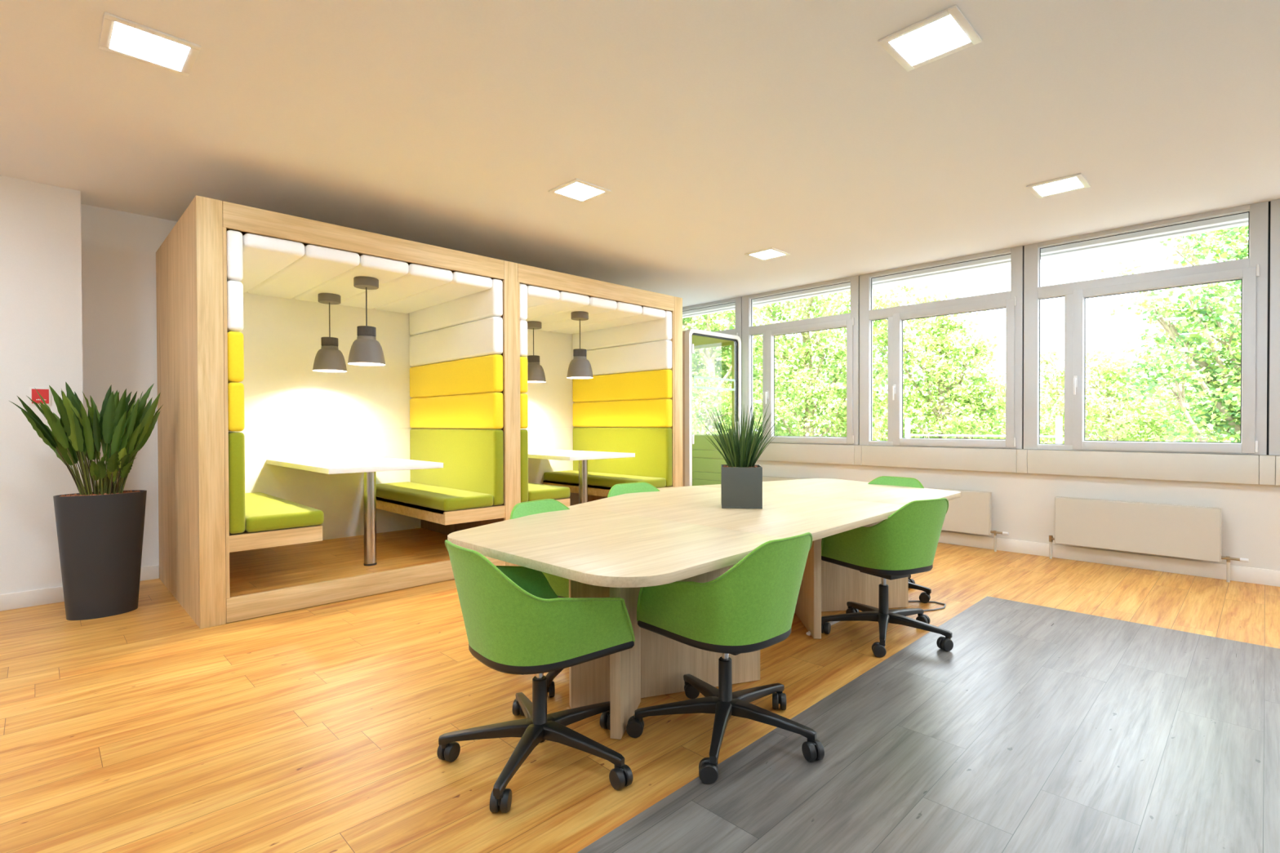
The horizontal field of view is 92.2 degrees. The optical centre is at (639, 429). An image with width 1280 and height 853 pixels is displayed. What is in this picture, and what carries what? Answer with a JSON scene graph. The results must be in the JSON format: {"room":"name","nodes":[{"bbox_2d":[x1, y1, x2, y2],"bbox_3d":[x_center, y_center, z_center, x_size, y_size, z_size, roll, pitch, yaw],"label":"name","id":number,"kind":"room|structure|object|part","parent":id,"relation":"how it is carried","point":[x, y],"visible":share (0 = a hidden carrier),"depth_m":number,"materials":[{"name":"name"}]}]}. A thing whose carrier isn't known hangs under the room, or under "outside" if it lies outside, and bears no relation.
{"room":"office meeting area","nodes":[
{"label":"office meeting area","id":0,"kind":"room"},
{"bbox_2d":[0,175,568,594],"bbox_3d":[-3.397,-0.246,5.199,10.850,2.811,0.720,-1,1,-45],"label":"wall","id":1,"kind":"structure","parent":0,"point":[78,299],"depth_m":4.16,"materials":[{"name":"paint"}]},
{"bbox_2d":[29,386,51,405],"bbox_3d":[-3.995,-0.220,4.101,0.104,0.120,0.008,-1,1,-45],"label":"wall sign","id":2,"kind":"object","parent":1,"relation":"attached to","point":[46,393],"visible":0.77,"depth_m":4.10,"materials":[{"name":"red plastic"}]},
{"bbox_3d":[-3.993,-0.220,4.099,0.082,0.096,0.002,-1,1,-45],"label":"panel","id":3,"kind":"part","parent":2,"relation":"part of","materials":[{"name":"red plastic"}]},
{"bbox_2d":[0,564,159,611],"bbox_3d":[-5.380,1.133,2.976,4.880,0.105,0.347,-1,1,-45],"label":"baseboard","id":4,"kind":"structure","parent":1,"relation":"attached to","point":[12,601],"depth_m":4.09,"materials":[{"name":"white wood"}]},
{"bbox_2d":[0,0,1279,306],"bbox_3d":[0.261,-1.775,1.353,11.100,0.300,11.420,-1,1,-45],"label":"ceiling","id":5,"kind":"structure","parent":0,"point":[718,132],"depth_m":3.25,"materials":[{"name":"paint"}]},
{"bbox_2d":[98,11,200,76],"bbox_3d":[-2.084,-1.626,2.617,0.310,0.010,0.310,-1,1,-45],"label":"recessed light","id":6,"kind":"object","parent":5,"relation":"in","point":[120,36],"visible":1,"depth_m":2.60,"materials":[{"name":"glowing light diffuser"},{"name":"white plastic"}]},
{"bbox_2d":[110,22,190,70],"bbox_3d":[-2.084,-1.627,2.617,0.244,0.005,0.244,-1,1,-45],"label":"diffuser","id":7,"kind":"object","parent":6,"relation":"attached to","point":[126,39],"depth_m":2.62,"materials":[{"name":"white plastic"}]},
{"bbox_2d":[547,177,611,203],"bbox_3d":[-0.417,-1.646,4.255,0.310,0.010,0.310,-1,1,-45],"label":"recessed light","id":8,"kind":"object","parent":5,"relation":"in","point":[575,189],"visible":1,"depth_m":4.24,"materials":[{"name":"white plastic"}]},
{"bbox_2d":[555,182,604,199],"bbox_3d":[-0.417,-1.648,4.255,0.244,0.005,0.244,-1,1,-45],"label":"diffuser","id":9,"kind":"object","parent":8,"relation":"attached to","point":[573,190],"depth_m":4.26,"materials":[{"name":"white plastic"}]},
{"bbox_2d":[744,247,790,260],"bbox_3d":[1.212,-1.666,5.857,0.310,0.010,0.310,-1,1,-45],"label":"recessed light","id":10,"kind":"object","parent":5,"relation":"in","point":[770,253],"visible":1,"depth_m":5.85,"materials":[{"name":"white plastic"}]},
{"bbox_2d":[751,249,784,258],"bbox_3d":[1.212,-1.668,5.857,0.244,0.005,0.244,-1,1,-45],"label":"diffuser","id":11,"kind":"object","parent":10,"relation":"attached to","point":[766,254],"depth_m":5.85,"materials":[{"name":"white plastic"}]},
{"bbox_2d":[877,4,982,71],"bbox_3d":[1.220,-1.635,2.590,0.310,0.010,0.310,-1,1,-45],"label":"recessed light","id":12,"kind":"object","parent":5,"relation":"in","point":[947,32],"visible":1,"depth_m":2.58,"materials":[{"name":"glowing diffuser plastic"},{"name":"white painted metal"}]},
{"bbox_2d":[888,14,970,65],"bbox_3d":[1.220,-1.636,2.590,0.244,0.005,0.244,-1,1,-45],"label":"diffuser","id":13,"kind":"object","parent":12,"relation":"attached to","point":[943,35],"depth_m":2.59,"materials":[{"name":"white plastic"}]},
{"bbox_2d":[1026,173,1090,198],"bbox_3d":[2.849,-1.655,4.192,0.310,0.010,0.310,-1,1,-45],"label":"recessed light","id":14,"kind":"object","parent":5,"relation":"in","point":[1076,181],"visible":1,"depth_m":4.18,"materials":[{"name":"white plastic"}]},
{"bbox_2d":[1033,177,1083,195],"bbox_3d":[2.849,-1.656,4.192,0.244,0.005,0.244,-1,1,-45],"label":"diffuser","id":15,"kind":"object","parent":14,"relation":"attached to","point":[1070,184],"depth_m":4.19,"materials":[{"name":"white plastic"}]},
{"bbox_2d":[0,542,1279,852],"bbox_3d":[0.288,1.286,1.400,10.950,0.200,11.220,-1,1,-45],"label":"floor","id":16,"kind":"structure","parent":0,"point":[1074,706],"depth_m":2.38,"materials":[{"name":"brown wood"}]},
{"bbox_2d":[10,382,162,620],"bbox_3d":[-3.454,0.435,3.884,0.365,1.473,0.730,0,1,44],"label":"potted plant","id":17,"kind":"object","parent":16,"relation":"on","point":[100,531],"visible":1,"depth_m":3.84,"materials":[{"name":"green plant"}]},
{"bbox_3d":[-3.422,0.789,3.919,0.448,0.765,0.260,-1,1,-45],"label":"planter","id":18,"kind":"part","parent":17,"relation":"part of","materials":[{"name":"grey plastic"}]},
{"bbox_2d":[155,195,682,628],"bbox_3d":[-1.649,-0.120,5.691,4.266,2.538,1.670,-1,1,-45],"label":"booth","id":19,"kind":"object","parent":16,"relation":"on","point":[242,322],"visible":0.88,"depth_m":5.18,"materials":[{"name":"brown wood"}]},
{"bbox_3d":[-3.131,-0.102,4.248,0.129,2.538,1.650,-1,1,-45],"label":"panel","id":20,"kind":"part","parent":19,"relation":"part of","materials":[{"name":"brown wood"}]},
{"bbox_3d":[-2.549,-0.097,3.657,0.129,2.538,0.030,-1,1,-45],"label":"post","id":21,"kind":"part","parent":19,"relation":"part of","materials":[{"name":"brown wood"}]},
{"bbox_2d":[244,492,324,532],"bbox_3d":[-2.816,0.586,4.508,0.451,0.100,1.596,-1,1,-45],"label":"seat cushion","id":22,"kind":"object","parent":19,"relation":"on","point":[264,513],"depth_m":4.02,"materials":[{"name":"fabric"}]},
{"bbox_3d":[-2.932,-0.110,5.538,1.964,2.231,0.030,-1,1,-45],"label":"panel","id":23,"kind":"part","parent":19,"relation":"part of","materials":[{"name":"clear glass"}]},
{"bbox_2d":[312,293,346,372],"bbox_3d":[-2.624,-0.814,5.205,0.262,0.642,0.262,-1,1,-45],"label":"pendant lamp","id":24,"kind":"object","parent":19,"relation":"hanging from","point":[329,358],"visible":1,"depth_m":5.14,"materials":[{"name":"grey metal"}]},
{"bbox_3d":[-2.623,-0.598,5.207,0.262,0.210,0.262,-1,1,-45],"label":"lamp shade","id":25,"kind":"part","parent":24,"relation":"part of","materials":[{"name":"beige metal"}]},
{"bbox_3d":[-2.624,-0.922,5.204,0.009,0.298,0.009,-1,1,-45],"label":"cord","id":26,"kind":"part","parent":24,"relation":"part of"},
{"bbox_2d":[266,455,443,566],"bbox_3d":[-2.350,0.633,4.999,0.827,0.752,1.558,-1,1,-45],"label":"table","id":27,"kind":"object","parent":19,"relation":"on","point":[368,465],"visible":1,"depth_m":4.57,"materials":[{"name":"white laminate"}]},
{"bbox_3d":[-2.018,0.649,4.598,0.086,0.701,0.086,-1,1,-45],"label":"leg","id":28,"kind":"part","parent":27,"relation":"part of","materials":[{"name":"metal"}]},
{"bbox_2d":[347,275,385,365],"bbox_3d":[-2.056,-0.810,4.627,0.262,0.642,0.262,-1,1,-45],"label":"pendant lamp","id":29,"kind":"object","parent":19,"relation":"hanging from","point":[366,350],"visible":1,"depth_m":4.56,"materials":[{"name":"grey metal"}]},
{"bbox_3d":[-2.055,-0.594,4.630,0.262,0.210,0.262,-1,1,-45],"label":"lamp shade","id":30,"kind":"part","parent":29,"relation":"part of","materials":[{"name":"beige metal"}]},
{"bbox_3d":[-2.056,-0.918,4.626,0.009,0.298,0.009,-1,1,-45],"label":"cord","id":31,"kind":"part","parent":29,"relation":"part of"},
{"bbox_3d":[-1.663,-1.378,5.690,4.250,0.018,1.640,-1,1,-45],"label":"roof panel","id":32,"kind":"part","parent":19,"relation":"part of","materials":[{"name":"brown wood"}]},
{"bbox_2d":[376,481,493,511],"bbox_3d":[-1.894,0.575,5.414,0.435,0.100,1.596,-1,1,-45],"label":"seat cushion","id":33,"kind":"object","parent":19,"relation":"on","point":[421,495],"depth_m":5.10,"materials":[{"name":"fabric"}]},
{"bbox_3d":[-1.656,-0.185,5.705,0.090,2.368,1.640,-1,1,-45],"label":"divider panel","id":34,"kind":"part","parent":19,"relation":"part of","materials":[{"name":"yellow fabric"}]},
{"bbox_3d":[-1.072,-0.116,5.109,0.126,2.538,0.030,-1,1,-45],"label":"post","id":35,"kind":"part","parent":19,"relation":"part of","materials":[{"name":"brown wood"}]},
{"bbox_2d":[527,320,546,382],"bbox_3d":[-1.146,-0.832,6.630,0.262,0.642,0.262,-1,1,-45],"label":"pendant lamp","id":36,"kind":"object","parent":19,"relation":"hanging from","point":[535,374],"visible":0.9,"depth_m":6.56,"materials":[{"name":"grey metal"}]},
{"bbox_3d":[-1.146,-0.940,6.629,0.009,0.298,0.009,-1,1,-45],"label":"cord","id":37,"kind":"part","parent":36,"relation":"part of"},
{"bbox_3d":[-1.145,-0.616,6.632,0.262,0.210,0.262,-1,1,-45],"label":"lamp shade","id":38,"kind":"part","parent":36,"relation":"part of","materials":[{"name":"beige metal"}]},
{"bbox_2d":[528,482,569,501],"bbox_3d":[-1.338,0.568,5.961,0.451,0.100,1.596,-1,1,-45],"label":"seat cushion","id":39,"kind":"object","parent":19,"relation":"on","point":[536,491],"depth_m":5.43,"materials":[{"name":"fabric"}]},
{"bbox_3d":[-1.466,-0.128,6.979,1.965,2.231,0.030,-1,1,-45],"label":"panel","id":40,"kind":"part","parent":19,"relation":"part of","materials":[{"name":"clear glass"}]},
{"bbox_2d":[566,311,593,378],"bbox_3d":[-0.592,-0.828,6.067,0.262,0.642,0.262,-1,1,-45],"label":"pendant lamp","id":41,"kind":"object","parent":19,"relation":"hanging from","point":[580,367],"visible":1,"depth_m":5.99,"materials":[{"name":"grey metal"}]},
{"bbox_3d":[-0.591,-0.612,6.069,0.262,0.210,0.262,-1,1,-45],"label":"lamp shade","id":42,"kind":"part","parent":41,"relation":"part of","materials":[{"name":"beige metal"}]},
{"bbox_3d":[-0.592,-0.936,6.066,0.009,0.298,0.009,-1,1,-45],"label":"cord","id":43,"kind":"part","parent":41,"relation":"part of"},
{"bbox_2d":[528,448,635,503],"bbox_3d":[-0.888,0.615,6.436,0.827,0.752,1.558,-1,1,-45],"label":"table","id":44,"kind":"object","parent":19,"relation":"on","point":[582,456],"visible":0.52,"depth_m":6.00,"materials":[{"name":"white laminate"}]},
{"bbox_3d":[-0.556,0.632,6.035,0.086,0.701,0.086,-1,1,-45],"label":"leg","id":45,"kind":"part","parent":44,"relation":"part of","materials":[{"name":"metal"}]},
{"bbox_2d":[543,470,666,488],"bbox_3d":[-0.432,0.557,6.852,0.435,0.100,1.596,-1,1,-45],"label":"seat cushion","id":46,"kind":"object","parent":19,"relation":"on","point":[596,478],"depth_m":6.70,"materials":[{"name":"fabric"}]},
{"bbox_3d":[-0.177,-0.138,7.152,0.118,2.538,1.650,-1,1,-45],"label":"panel","id":47,"kind":"part","parent":19,"relation":"part of","materials":[{"name":"yellow fabric"}]},
{"bbox_3d":[0.401,-0.134,6.557,0.128,2.538,0.030,-1,1,-45],"label":"post","id":48,"kind":"part","parent":19,"relation":"part of","materials":[{"name":"brown wood"}]},
{"bbox_2d":[436,539,635,813],"bbox_3d":[-0.347,0.779,2.229,0.663,0.801,0.734,-1,1,-39],"label":"office chair","id":49,"kind":"object","parent":16,"relation":"on","point":[515,623],"visible":0.98,"depth_m":2.02,"materials":[{"name":"green fabric"}]},
{"bbox_3d":[-0.545,1.086,2.195,0.332,0.076,0.068,0,1,-6],"label":"leg","id":50,"kind":"part","parent":49,"relation":"part of","materials":[{"name":"black plastic"}]},
{"bbox_2d":[510,498,569,697],"bbox_3d":[-0.278,0.771,2.986,0.669,0.801,0.695,0,1,35],"label":"office chair","id":51,"kind":"object","parent":16,"relation":"on","point":[560,585],"visible":0.09,"depth_m":3.00,"materials":[{"name":"green fabric"}]},
{"bbox_2d":[607,482,660,497],"bbox_3d":[0.088,0.761,3.895,0.695,0.802,0.687,-1,1,-37],"label":"office chair","id":52,"kind":"object","parent":16,"relation":"on","point":[633,487],"visible":0.07,"depth_m":4.08,"materials":[{"name":"green fabric"}]},
{"bbox_2d":[447,478,960,739],"bbox_3d":[0.578,0.794,3.604,3.490,0.740,1.754,-1,1,-45],"label":"conference table","id":53,"kind":"object","parent":16,"relation":"on","point":[616,546],"visible":0.76,"depth_m":2.71,"materials":[{"name":"brown wood"}]},
{"bbox_3d":[-0.056,0.821,2.487,0.042,0.702,0.327,0,1,14],"label":"leg panel","id":54,"kind":"part","parent":53,"relation":"part of","materials":[{"name":"brown wood"}]},
{"bbox_3d":[0.129,0.818,2.735,0.895,0.702,0.036,0,1,-19],"label":"leg panel","id":55,"kind":"part","parent":53,"relation":"part of","materials":[{"name":"brown wood"}]},
{"bbox_2d":[699,400,783,508],"bbox_3d":[0.569,0.129,3.430,0.478,0.591,0.476,0,1,7],"label":"potted grass","id":56,"kind":"object","parent":53,"relation":"on","point":[741,479],"depth_m":3.32,"materials":[{"name":"plant"}]},
{"bbox_3d":[0.989,0.807,3.630,0.042,0.702,0.451,0,1,2],"label":"leg panel","id":57,"kind":"part","parent":53,"relation":"part of","materials":[{"name":"brown wood"}]},
{"bbox_3d":[1.215,0.804,3.920,1.051,0.702,0.036,0,1,-9],"label":"leg panel","id":58,"kind":"part","parent":53,"relation":"part of","materials":[{"name":"brown wood"}]},
{"bbox_2d":[682,328,741,486],"bbox_3d":[0.575,-0.018,7.692,0.985,2.283,1.035,-1,1,-45],"label":"cabin","id":59,"kind":"object","parent":16,"relation":"on","point":[702,462],"visible":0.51,"depth_m":7.66,"materials":[{"name":"glass"},{"name":"green felt"},{"name":"white plastic"}]},
{"bbox_2d":[626,532,824,784],"bbox_3d":[0.353,0.775,2.379,0.688,0.801,0.714,-1,1,-43],"label":"office chair","id":60,"kind":"object","parent":16,"relation":"on","point":[749,607],"visible":1,"depth_m":2.18,"materials":[{"name":"green fabric"}]},
{"bbox_3d":[0.145,1.083,2.376,0.332,0.076,0.068,0,1,-4],"label":"leg","id":61,"kind":"part","parent":60,"relation":"part of","materials":[{"name":"black plastic"}]},
{"bbox_2d":[806,621,839,635],"bbox_3d":[1.089,1.154,3.614,0.400,0.016,0.025,-1,1,-45],"label":"cable cover","id":62,"kind":"object","parent":16,"relation":"on","point":[832,623],"visible":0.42,"depth_m":3.65,"materials":[{"name":"white plastic"}]},
{"bbox_2d":[821,497,953,657],"bbox_3d":[1.397,0.761,3.483,0.692,0.802,0.697,0,1,-29],"label":"office chair","id":63,"kind":"object","parent":16,"relation":"on","point":[904,544],"visible":0.92,"depth_m":3.25,"materials":[{"name":"green fabric"}]},
{"bbox_3d":[1.187,1.069,3.482,0.332,0.076,0.068,0,1,4],"label":"leg","id":64,"kind":"part","parent":63,"relation":"part of","materials":[{"name":"black plastic"}]},
{"bbox_3d":[1.372,0.804,3.465,0.150,0.027,0.220,0,1,-29],"label":"seat mount","id":65,"kind":"part","parent":63,"relation":"part of","materials":[{"name":"black plastic"}]},
{"bbox_2d":[867,475,931,603],"bbox_3d":[1.685,0.752,4.313,0.683,0.802,0.673,-1,1,-41],"label":"office chair","id":66,"kind":"object","parent":16,"relation":"on","point":[925,597],"visible":0.2,"depth_m":4.43,"materials":[{"name":"green fabric"}]},
{"bbox_2d":[908,600,946,611],"bbox_3d":[1.748,1.145,4.008,0.510,0.022,0.248,0,1,-20],"label":"power cable","id":67,"kind":"object","parent":16,"relation":"on","point":[944,607],"visible":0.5,"depth_m":4.04,"materials":[{"name":"black plastic"}]},
{"bbox_2d":[720,464,762,508],"bbox_3d":[0.560,0.314,3.414,0.216,0.222,0.216,0,1,7],"label":"pot","id":68,"kind":"object","parent":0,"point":[741,485],"depth_m":3.31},
{"bbox_2d":[755,443,1279,570],"bbox_3d":[4.129,0.661,5.151,0.200,0.955,10.990,-1,1,-45],"label":"wall","id":69,"kind":"structure","parent":0,"point":[1023,504],"depth_m":5.35,"materials":[{"name":"paint"}]},
{"bbox_2d":[682,297,756,435],"bbox_3d":[0.852,-0.815,8.506,0.426,1.950,1.573,-1,1,-45],"label":"window","id":70,"kind":"structure","parent":69,"relation":"in","point":[732,304],"depth_m":8.15,"materials":[{"name":"white plastic"}]},
{"bbox_3d":[0.775,-0.767,8.435,0.085,1.856,1.555,-1,1,-45],"label":"frame","id":71,"kind":"part","parent":70,"relation":"part of","materials":[{"name":"white plastic"}]},
{"bbox_2d":[762,475,804,481],"bbox_3d":[1.863,0.850,7.230,0.120,0.550,1.250,-1,1,-45],"label":"radiator","id":72,"kind":"object","parent":69,"relation":"attached to","point":[765,478],"visible":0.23,"depth_m":7.39,"materials":[{"name":"metal"}]},
{"bbox_2d":[762,475,804,479],"bbox_3d":[1.808,0.578,7.243,0.051,0.005,1.050,-1,1,-45],"label":"grille","id":73,"kind":"object","parent":72,"relation":"attached to","point":[763,477],"depth_m":7.39,"materials":[{"name":"metal"}]},
{"bbox_2d":[742,275,859,444],"bbox_3d":[1.950,-0.807,7.388,0.426,1.950,1.573,-1,1,-45],"label":"window","id":74,"kind":"structure","parent":69,"relation":"in","point":[851,321],"depth_m":7.32,"materials":[{"name":"white plastic"}]},
{"bbox_3d":[1.545,-0.385,7.531,0.040,0.150,0.016,-1,1,-45],"label":"handle","id":75,"kind":"part","parent":74,"relation":"part of","materials":[{"name":"silver metal"}]},
{"bbox_3d":[1.971,-0.529,7.194,0.074,1.373,1.120,-1,1,-45],"label":"sash","id":76,"kind":"part","parent":74,"relation":"part of","materials":[{"name":"white plastic"}]},
{"bbox_2d":[755,443,854,464],"bbox_3d":[1.845,0.279,7.300,0.038,0.214,1.481,-1,1,-45],"label":"trim","id":77,"kind":"structure","parent":69,"relation":"attached to","point":[806,453],"depth_m":7.15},
{"bbox_2d":[854,445,862,465],"bbox_3d":[2.395,0.283,6.742,0.038,0.214,0.082,-1,1,-45],"label":"trim","id":78,"kind":"structure","parent":69,"relation":"attached to","point":[858,449],"depth_m":6.72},
{"bbox_2d":[862,445,1017,472],"bbox_3d":[2.944,0.287,6.183,0.038,0.214,1.481,-1,1,-45],"label":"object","id":79,"kind":"structure","parent":69,"relation":"attached to","point":[940,458],"depth_m":6.10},
{"bbox_2d":[859,245,1024,448],"bbox_3d":[3.049,-0.799,6.271,0.426,1.950,1.573,-1,1,-45],"label":"window","id":80,"kind":"structure","parent":69,"relation":"in","point":[1012,300],"depth_m":6.22,"materials":[{"name":"white plastic"}]},
{"bbox_3d":[2.643,-0.377,6.413,0.040,0.150,0.016,-1,1,-45],"label":"handle","id":81,"kind":"part","parent":80,"relation":"part of","materials":[{"name":"silver metal"}]},
{"bbox_3d":[2.662,-0.420,6.431,0.012,0.100,0.024,-1,1,-45],"label":"handle plate","id":82,"kind":"part","parent":80,"relation":"part of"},
{"bbox_3d":[3.069,-0.521,6.077,0.074,1.373,1.120,-1,1,-45],"label":"sash","id":83,"kind":"part","parent":80,"relation":"part of","materials":[{"name":"white plastic"}]},
{"bbox_2d":[924,487,1008,551],"bbox_3d":[2.962,0.858,6.113,0.120,0.550,1.250,-1,1,-45],"label":"radiator","id":84,"kind":"object","parent":69,"relation":"attached to","point":[971,513],"visible":0.52,"depth_m":5.84,"materials":[{"name":"metal"}]},
{"bbox_2d":[924,487,991,493],"bbox_3d":[2.906,0.585,6.126,0.051,0.005,1.050,-1,1,-45],"label":"grille","id":85,"kind":"object","parent":84,"relation":"attached to","point":[955,490],"depth_m":5.90,"materials":[{"name":"metal"}]},
{"bbox_3d":[2.887,0.788,6.109,0.008,0.400,1.050,-1,1,-45],"label":"panel","id":86,"kind":"part","parent":84,"relation":"part of","materials":[{"name":"metal"}]},
{"bbox_2d":[1016,448,1026,473],"bbox_3d":[3.493,0.291,5.624,0.038,0.214,0.082,-1,1,-45],"label":"trim","id":87,"kind":"structure","parent":69,"relation":"attached to","point":[1021,464],"depth_m":5.61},
{"bbox_2d":[937,531,1279,586],"bbox_3d":[4.054,1.082,5.080,0.016,0.115,10.990,-1,1,-45],"label":"baseboard","id":88,"kind":"structure","parent":69,"relation":"attached to","point":[1209,570],"depth_m":5.10,"materials":[{"name":"white wood"}]},
{"bbox_2d":[1026,449,1258,484],"bbox_3d":[4.043,0.295,5.065,0.038,0.214,1.481,-1,1,-45],"label":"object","id":89,"kind":"structure","parent":69,"relation":"attached to","point":[1209,468],"depth_m":4.97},
{"bbox_2d":[1023,200,1271,455],"bbox_3d":[4.147,-0.791,5.154,0.426,1.950,1.573,-1,1,-45],"label":"window","id":90,"kind":"structure","parent":69,"relation":"in","point":[1254,271],"depth_m":5.00,"materials":[{"name":"white plastic"}]},
{"bbox_3d":[3.742,-0.369,5.296,0.040,0.150,0.016,-1,1,-45],"label":"handle","id":91,"kind":"part","parent":90,"relation":"part of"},
{"bbox_3d":[3.760,-0.412,5.314,0.012,0.100,0.024,-1,1,-45],"label":"handle plate","id":92,"kind":"part","parent":90,"relation":"part of","materials":[{"name":"white metal"}]},
{"bbox_3d":[4.168,-0.513,4.959,0.074,1.373,1.120,-1,1,-45],"label":"sash","id":93,"kind":"part","parent":90,"relation":"part of","materials":[{"name":"white plastic"}]},
{"bbox_2d":[1048,496,1248,582],"bbox_3d":[4.061,0.866,4.995,0.120,0.550,1.250,-1,1,-45],"label":"radiator","id":94,"kind":"object","parent":69,"relation":"attached to","point":[1176,531],"visible":1,"depth_m":4.94,"materials":[{"name":"metal"}]},
{"bbox_3d":[3.986,0.796,4.991,0.008,0.400,1.050,-1,1,-45],"label":"panel","id":95,"kind":"part","parent":94,"relation":"part of","materials":[{"name":"metal"}]},
{"bbox_2d":[1056,496,1221,509],"bbox_3d":[4.005,0.593,5.008,0.051,0.005,1.050,-1,1,-45],"label":"grille","id":96,"kind":"object","parent":94,"relation":"attached to","point":[1058,498],"depth_m":4.99,"materials":[{"name":"metal"}]},
{"bbox_2d":[1259,455,1275,485],"bbox_3d":[4.592,0.299,4.507,0.038,0.214,0.082,-1,1,-45],"label":"trim","id":97,"kind":"structure","parent":69,"relation":"attached to","point":[1267,463],"depth_m":4.49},
{"bbox_2d":[1268,199,1279,455],"bbox_3d":[5.246,-0.783,4.036,0.426,1.950,1.573,-1,1,-45],"label":"window","id":98,"kind":"structure","parent":69,"relation":"in","point":[1274,327],"depth_m":4.47,"materials":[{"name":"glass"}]},
{"bbox_2d":[1275,455,1279,485],"bbox_3d":[5.141,0.303,3.948,0.038,0.214,1.481,-1,1,-45],"label":"trim","id":99,"kind":"structure","parent":69,"relation":"attached to","point":[1277,457],"depth_m":4.45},
{"label":"outside","id":100,"kind":"structure","parent":0,"visible":0},
{"bbox_3d":[16.964,5.156,30.738,52.800,0.200,100.000,-1,1,-45],"label":"ground","id":101,"kind":"structure","parent":100,"visible":0},
{"bbox_2d":[682,305,799,435],"bbox_3d":[1.059,0.797,14.567,5.257,8.978,3.747,0,1,-2],"label":"leafy tree","id":102,"kind":"object","parent":101,"relation":"on","point":[709,357],"visible":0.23,"depth_m":14.25,"materials":[{"name":"green plant"}]},
{"bbox_2d":[692,346,790,430],"bbox_3d":[2.484,0.779,24.418,6.899,8.817,5.977,0,1,13],"label":"tree","id":103,"kind":"object","parent":101,"relation":"on","point":[726,401],"visible":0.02,"depth_m":23.88,"materials":[{"name":"green plant"}]},
{"bbox_2d":[721,285,907,439],"bbox_3d":[4.647,0.210,16.528,5.346,10.095,3.982,-1,1,-35],"label":"dense tree","id":104,"kind":"object","parent":101,"relation":"on","point":[836,390],"visible":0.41,"depth_m":15.94,"materials":[{"name":"green plant"}]},
{"bbox_2d":[725,346,910,436],"bbox_3d":[6.780,0.887,24.282,7.030,8.579,5.041,0,1,32],"label":"tree","id":105,"kind":"object","parent":101,"relation":"on","point":[813,356],"visible":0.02,"depth_m":23.80,"materials":[{"name":"green plant"}]},
{"bbox_2d":[839,355,1002,439],"bbox_3d":[11.319,1.002,24.695,5.061,8.316,6.502,-1,1,-45],"label":"tree","id":106,"kind":"object","parent":101,"relation":"on","point":[913,375],"visible":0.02,"depth_m":24.38,"materials":[{"name":"green plant"}]},
{"bbox_2d":[845,280,1053,443],"bbox_3d":[7.609,0.826,14.792,4.942,8.880,3.246,0,1,9],"label":"broadleaf tree","id":107,"kind":"object","parent":101,"relation":"on","point":[939,370],"visible":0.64,"depth_m":14.52,"materials":[{"name":"green plant"}]},
{"bbox_2d":[951,378,1106,443],"bbox_3d":[16.282,1.409,25.496,7.176,7.460,5.208,0,1,15],"label":"tree","id":108,"kind":"object","parent":101,"relation":"on","point":[1046,389],"visible":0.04,"depth_m":24.88,"materials":[{"name":"green plant"}]},
{"bbox_2d":[1040,338,1226,444],"bbox_3d":[12.194,1.473,16.195,5.757,7.534,4.241,0,1,13],"label":"tree","id":109,"kind":"object","parent":101,"relation":"on","point":[1117,426],"visible":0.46,"depth_m":15.52,"materials":[{"name":"green plant"}]},
{"bbox_2d":[1062,360,1228,441],"bbox_3d":[22.180,1.165,25.032,8.263,7.924,8.625,-1,1,-45],"label":"tree","id":110,"kind":"object","parent":101,"relation":"on","point":[1223,361],"visible":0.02,"depth_m":24.55,"materials":[{"name":"green plant"}]},
{"bbox_2d":[1101,225,1248,442],"bbox_3d":[10.678,0.495,10.490,5.605,9.608,3.221,0,1,-16],"label":"plane tree","id":111,"kind":"object","parent":101,"relation":"on","point":[1219,386],"visible":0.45,"depth_m":10.25,"materials":[{"name":"green plant"}]},
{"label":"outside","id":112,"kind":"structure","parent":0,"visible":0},
{"bbox_3d":[0.763,1.072,11.976,4.540,0.220,44.000,-1,1,-45],"label":"roof","id":113,"kind":"structure","parent":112,"visible":0},
{"bbox_2d":[905,416,1062,444],"bbox_3d":[5.320,0.391,9.714,0.084,1.160,2.254,-1,1,-45],"label":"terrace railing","id":114,"kind":"object","parent":113,"relation":"on","point":[1058,436],"visible":0.48,"depth_m":9.58,"materials":[{"name":"white metal"}]},
{"bbox_3d":[4.560,0.386,10.488,0.084,1.160,0.084,-1,1,-45],"label":"post","id":115,"kind":"part","parent":114,"relation":"part of","materials":[{"name":"white metal"}]},
{"bbox_3d":[5.316,0.101,9.715,0.028,0.028,2.100,-1,1,-45],"label":"rail","id":116,"kind":"part","parent":114,"relation":"part of","materials":[{"name":"white metal"}]},
{"bbox_3d":[6.081,0.397,8.940,0.084,1.160,0.084,-1,1,-45],"label":"post","id":117,"kind":"part","parent":114,"relation":"part of","materials":[{"name":"white metal"}]}
]}

